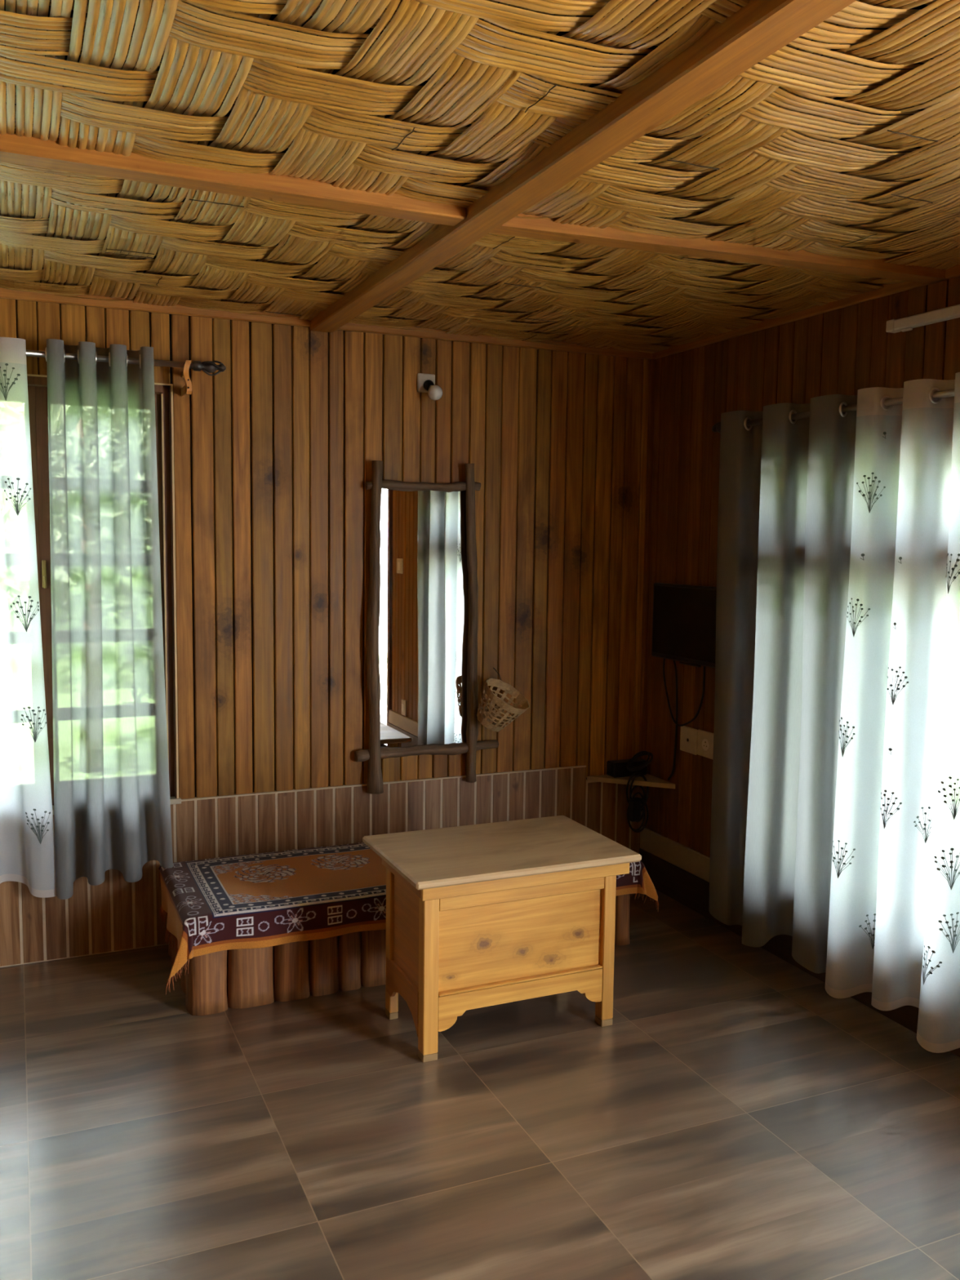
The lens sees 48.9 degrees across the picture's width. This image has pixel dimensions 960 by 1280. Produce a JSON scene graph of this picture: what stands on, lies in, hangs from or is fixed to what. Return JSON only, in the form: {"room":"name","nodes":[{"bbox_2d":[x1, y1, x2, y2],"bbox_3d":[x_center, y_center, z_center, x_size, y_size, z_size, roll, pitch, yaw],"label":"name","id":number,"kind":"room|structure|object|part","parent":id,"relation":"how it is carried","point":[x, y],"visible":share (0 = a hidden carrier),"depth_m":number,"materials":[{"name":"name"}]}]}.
{"room":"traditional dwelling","nodes":[
{"label":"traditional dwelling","id":0,"kind":"room"},
{"bbox_2d":[0,280,649,799],"bbox_3d":[-1.194,-0.090,3.982,4.440,2.500,0.121,-2,6,-24],"label":"wall","id":1,"kind":"structure","parent":0,"point":[275,451],"depth_m":4.20,"materials":[{"name":"brown wood"}]},
{"bbox_2d":[26,373,181,814],"bbox_3d":[-1.926,-0.141,3.651,1.697,1.560,0.146,-2,6,-24],"label":"window","id":2,"kind":"structure","parent":1,"relation":"in","point":[37,384],"depth_m":3.88,"materials":[{"name":"brown wood"}]},
{"bbox_3d":[-1.802,-0.139,3.714,0.475,1.507,0.040,-2,6,-24],"label":"sash","id":3,"kind":"part","parent":2,"relation":"part of","materials":[{"name":"brown wood"}]},
{"bbox_3d":[-1.935,0.625,3.723,1.697,0.020,0.146,-2,6,-24],"label":"sill","id":4,"kind":"part","parent":2,"relation":"part of","materials":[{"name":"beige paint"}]},
{"bbox_2d":[26,349,226,396],"bbox_3d":[-1.835,-0.925,3.477,1.964,0.130,0.128,-2,6,-24],"label":"curtain rod","id":5,"kind":"object","parent":1,"relation":"attached to","point":[209,366],"visible":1,"depth_m":3.76,"materials":[{"name":"metal"}]},
{"bbox_2d":[0,337,56,897],"bbox_3d":[-1.923,-0.038,3.480,0.949,1.928,0.119,-2,6,-24],"label":"sheer curtain","id":6,"kind":"object","parent":5,"relation":"hanging from","point":[27,838],"visible":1,"depth_m":3.64,"materials":[{"name":"white fabric"}]},
{"bbox_2d":[44,338,173,899],"bbox_3d":[-1.319,-0.057,3.758,0.401,1.938,0.113,-2,6,-24],"label":"curtain","id":7,"kind":"object","parent":5,"relation":"hanging from","point":[112,804],"visible":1,"depth_m":3.74,"materials":[{"name":"fabric"}]},
{"bbox_2d":[0,764,642,967],"bbox_3d":[-1.183,0.883,4.019,4.199,0.557,0.026,-2,6,-24],"label":"wainscot","id":8,"kind":"structure","parent":1,"relation":"attached to","point":[115,914],"depth_m":4.16,"materials":[{"name":"brown wood"}]},
{"bbox_2d":[0,284,653,359],"bbox_3d":[-1.151,-1.204,3.811,4.199,0.048,0.020,-2,6,-24],"label":"trim","id":9,"kind":"structure","parent":1,"relation":"attached to","point":[179,309],"depth_m":3.99,"materials":[{"name":"brown wood"}]},
{"bbox_2d":[354,460,498,794],"bbox_3d":[-0.203,-0.053,4.313,0.626,1.333,0.080,-2,6,-24],"label":"mirror","id":10,"kind":"object","parent":1,"relation":"attached to","point":[422,664],"visible":1,"depth_m":4.31,"materials":[{"name":"brown wood"}]},
{"bbox_3d":[-0.239,-0.077,4.322,0.410,1.075,0.005,-2,6,-24],"label":"glass","id":11,"kind":"part","parent":10,"relation":"part of","materials":[{"name":"silver mirror"}]},
{"bbox_2d":[417,373,442,399],"bbox_3d":[-0.196,-1.008,4.205,0.078,0.112,0.109,-2,6,-24],"label":"wall lamp","id":12,"kind":"object","parent":1,"relation":"attached to","point":[425,382],"visible":1,"depth_m":4.22,"materials":[{"name":"white plastic"}]},
{"bbox_3d":[-0.216,-1.031,4.245,0.074,0.074,0.016,-2,6,-24],"label":"wall plate","id":13,"kind":"part","parent":12,"relation":"part of","materials":[{"name":"white plastic"}]},
{"bbox_3d":[-0.178,-0.980,4.190,0.060,0.060,0.063,-2,6,-24],"label":"bulb globe","id":14,"kind":"part","parent":12,"relation":"part of"},
{"bbox_2d":[476,667,529,732],"bbox_3d":[0.091,0.254,4.361,0.230,0.252,0.209,4,6,33],"label":"wicker basket","id":15,"kind":"object","parent":1,"relation":"hanging from","point":[491,719],"visible":1,"depth_m":4.35,"materials":[{"name":"brown wicker"}]},
{"bbox_2d":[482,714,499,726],"bbox_3d":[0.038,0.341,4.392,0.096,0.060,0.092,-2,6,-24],"label":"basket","id":16,"kind":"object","parent":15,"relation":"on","point":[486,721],"depth_m":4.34,"materials":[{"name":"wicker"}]},
{"bbox_2d":[638,359,655,759],"bbox_3d":[0.748,-0.343,4.736,0.022,1.792,0.022,-2,6,-24],"label":"trim","id":17,"kind":"structure","parent":1,"relation":"attached to","point":[651,362],"depth_m":4.72,"materials":[{"name":"brown wood"}]},
{"bbox_2d":[0,889,959,1279],"bbox_3d":[-0.099,1.455,1.590,4.440,0.100,5.640,-2,6,-24],"label":"floor","id":18,"kind":"structure","parent":0,"point":[735,1117],"depth_m":2.78,"materials":[{"name":"brown tile"}]},
{"bbox_2d":[168,893,630,1015],"bbox_3d":[-0.290,1.009,4.008,1.674,0.330,0.590,-2,6,-24],"label":"bench","id":19,"kind":"object","parent":18,"relation":"on","point":[215,982],"visible":0.13,"depth_m":3.55,"materials":[{"name":"brown wood"}]},
{"bbox_2d":[158,842,658,994],"bbox_3d":[-0.281,0.956,3.960,1.823,0.196,0.683,-2,6,-24],"label":"cloth","id":20,"kind":"object","parent":19,"relation":"on","point":[265,900],"visible":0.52,"depth_m":3.61,"materials":[{"name":"multicoloured fabric"}]},
{"bbox_2d":[362,815,641,1062],"bbox_3d":[0.057,0.944,3.409,0.750,0.580,0.516,-2,6,-24],"label":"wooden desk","id":21,"kind":"object","parent":18,"relation":"on","point":[481,915],"visible":1,"depth_m":3.27,"materials":[{"name":"brown wood"}]},
{"bbox_3d":[-0.284,0.940,3.420,0.030,0.535,0.045,-2,6,-24],"label":"leg","id":22,"kind":"part","parent":21,"relation":"part of","materials":[{"name":"brown wood"}]},
{"bbox_3d":[-0.240,1.111,3.307,0.012,0.140,0.292,-2,6,-24],"label":"rail","id":23,"kind":"part","parent":21,"relation":"part of","materials":[{"name":"brown wood"}]},
{"bbox_3d":[-0.218,0.896,3.277,0.014,0.313,0.259,-2,6,-24],"label":"panel","id":24,"kind":"part","parent":21,"relation":"part of","materials":[{"name":"brown wood"}]},
{"bbox_3d":[-0.153,0.967,3.145,0.048,0.535,0.045,-2,6,-24],"label":"leg","id":25,"kind":"part","parent":21,"relation":"part of","materials":[{"name":"brown wood"}]},
{"bbox_3d":[0.125,0.923,3.269,0.562,0.261,0.014,-2,6,-24],"label":"panel","id":26,"kind":"part","parent":21,"relation":"part of","materials":[{"name":"brown wood"}]},
{"bbox_3d":[0.131,1.050,3.265,0.561,0.008,0.021,-2,6,-24],"label":"moulding","id":27,"kind":"part","parent":21,"relation":"part of","materials":[{"name":"brown wood"}]},
{"bbox_3d":[0.129,1.109,3.273,0.561,0.108,0.020,-2,6,-24],"label":"arched rail","id":28,"kind":"part","parent":21,"relation":"part of","materials":[{"name":"brown wood"}]},
{"bbox_3d":[0.133,0.771,3.242,0.561,0.046,0.022,-2,6,-24],"label":"rail","id":29,"kind":"part","parent":21,"relation":"part of","materials":[{"name":"brown wood"}]},
{"bbox_3d":[0.404,0.951,3.390,0.042,0.535,0.045,-2,6,-24],"label":"leg","id":30,"kind":"part","parent":21,"relation":"part of","materials":[{"name":"brown wood"}]},
{"bbox_2d":[0,0,959,353],"bbox_3d":[-0.125,-0.996,1.302,4.550,0.088,5.701,-2,6,-24],"label":"ceiling","id":31,"kind":"structure","parent":0,"point":[843,141],"depth_m":2.25,"materials":[{"name":"beige wicker"}]},
{"bbox_2d":[0,131,466,226],"bbox_3d":[-1.260,-1.042,2.138,2.647,0.044,0.077,-2,6,-24],"label":"ceiling beam","id":32,"kind":"structure","parent":31,"relation":"attached to","point":[32,151],"depth_m":2.41,"materials":[{"name":"brown wood"}]},
{"bbox_2d":[310,0,856,332],"bbox_3d":[0.476,-0.964,1.597,0.090,0.054,5.388,-2,6,-24],"label":"ceiling beam","id":33,"kind":"structure","parent":31,"relation":"attached to","point":[760,28],"depth_m":2.04,"materials":[{"name":"brown wood"}]},
{"bbox_2d":[490,213,947,284],"bbox_3d":[0.715,-1.098,2.974,1.468,0.040,0.070,-1,6,-19],"label":"ceiling beam","id":34,"kind":"structure","parent":31,"relation":"attached to","point":[543,228],"depth_m":2.93,"materials":[{"name":"brown wood"}]},
{"bbox_2d":[641,275,959,857],"bbox_3d":[1.893,0.104,2.336,0.121,2.500,5.640,-2,6,-24],"label":"wall","id":35,"kind":"structure","parent":0,"point":[846,350],"depth_m":4.34,"materials":[{"name":"brown wood"}]},
{"bbox_2d":[586,773,675,788],"bbox_3d":[0.661,0.626,4.644,0.284,0.020,0.272,-2,6,-24],"label":"corner shelf","id":36,"kind":"object","parent":35,"relation":"attached to","point":[651,781],"visible":0.73,"depth_m":4.66,"materials":[{"name":"brown wood"}]},
{"bbox_2d":[606,758,647,777],"bbox_3d":[0.659,0.573,4.739,0.175,0.065,0.070,-2,6,-24],"label":"box","id":37,"kind":"object","parent":36,"relation":"on","point":[615,768],"visible":0.88,"depth_m":4.70,"materials":[{"name":"black plastic"}]},
{"bbox_2d":[626,751,653,832],"bbox_3d":[0.706,0.671,4.667,0.140,0.351,0.099,-2,6,-24],"label":"cable bundle","id":38,"kind":"object","parent":36,"relation":"hanging from","point":[634,808],"visible":1,"depth_m":4.64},
{"bbox_2d":[640,826,710,882],"bbox_3d":[1.830,1.150,2.405,0.024,0.101,5.386,-2,6,-24],"label":"trim","id":39,"kind":"structure","parent":35,"relation":"attached to","point":[692,861],"depth_m":4.59,"materials":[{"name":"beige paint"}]},
{"bbox_2d":[651,582,716,667],"bbox_3d":[0.890,-0.060,4.372,0.070,0.331,0.546,-2,6,-24],"label":"television","id":40,"kind":"object","parent":35,"relation":"attached to","point":[684,620],"visible":0.84,"depth_m":4.38,"materials":[{"name":"black plastic"}]},
{"bbox_2d":[666,660,678,780],"bbox_3d":[0.831,0.345,4.572,0.035,0.540,0.044,-2,6,-24],"label":"cable","id":41,"kind":"object","parent":40,"relation":"hanging from","point":[674,662],"visible":0.95,"depth_m":4.56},
{"bbox_2d":[662,658,705,726],"bbox_3d":[0.862,0.228,4.484,0.018,0.289,0.308,-2,6,-24],"label":"cable","id":42,"kind":"object","parent":40,"relation":"hanging from","point":[664,660],"visible":0.98,"depth_m":4.50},
{"bbox_2d":[680,725,697,755],"bbox_3d":[0.886,0.424,4.486,0.012,0.109,0.119,-2,6,-24],"label":"wall socket","id":43,"kind":"object","parent":35,"relation":"attached to","point":[688,735],"visible":1,"depth_m":4.48,"materials":[{"name":"white plastic"}]},
{"bbox_2d":[697,728,713,759],"bbox_3d":[0.936,0.432,4.371,0.012,0.108,0.122,-2,6,-24],"label":"wall socket","id":44,"kind":"object","parent":35,"relation":"attached to","point":[704,739],"visible":0.94,"depth_m":4.37,"materials":[{"name":"white plastic"}]},
{"bbox_2d":[702,737,709,751],"bbox_3d":[0.932,0.432,4.369,0.002,0.052,0.052,-2,6,-24],"label":"socket","id":45,"kind":"object","parent":44,"relation":"attached to","point":[705,741],"depth_m":4.37,"materials":[{"name":"white plastic"}]},
{"bbox_2d":[639,848,959,1057],"bbox_3d":[1.827,1.276,2.416,0.028,0.150,5.386,-2,6,-24],"label":"baseboard","id":46,"kind":"structure","parent":35,"relation":"attached to","point":[692,891],"depth_m":4.41,"materials":[{"name":"brown wood"}]},
{"bbox_2d":[652,264,959,359],"bbox_3d":[1.847,-1.014,2.192,0.020,0.048,5.377,-2,6,-24],"label":"trim","id":47,"kind":"structure","parent":35,"relation":"attached to","point":[954,271],"depth_m":3.74,"materials":[{"name":"brown wood"}]},
{"bbox_2d":[711,388,955,434],"bbox_3d":[1.372,-0.682,3.136,0.148,0.130,2.139,-2,6,-24],"label":"curtain rod","id":48,"kind":"object","parent":35,"relation":"attached to","point":[949,393],"visible":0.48,"depth_m":3.41,"materials":[{"name":"metal"}]},
{"bbox_2d":[708,394,857,973],"bbox_3d":[1.070,0.159,3.765,0.097,1.970,0.710,-2,6,-24],"label":"curtain","id":49,"kind":"object","parent":48,"relation":"hanging from","point":[786,484],"visible":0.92,"depth_m":3.75,"materials":[{"name":"fabric"}]},
{"bbox_2d":[825,372,959,1053],"bbox_3d":[1.353,0.222,3.129,0.129,1.968,0.742,-2,6,-24],"label":"sheer curtain","id":50,"kind":"object","parent":48,"relation":"hanging from","point":[894,931],"visible":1,"depth_m":3.23,"materials":[{"name":"white fabric"}]},
{"bbox_2d":[885,304,959,333],"bbox_3d":[1.560,-0.944,2.830,0.039,0.042,1.222,-2,6,-24],"label":"tube light","id":51,"kind":"object","parent":35,"relation":"attached to","point":[908,323],"visible":1,"depth_m":3.25,"materials":[{"name":"white plastic"}]}
]}

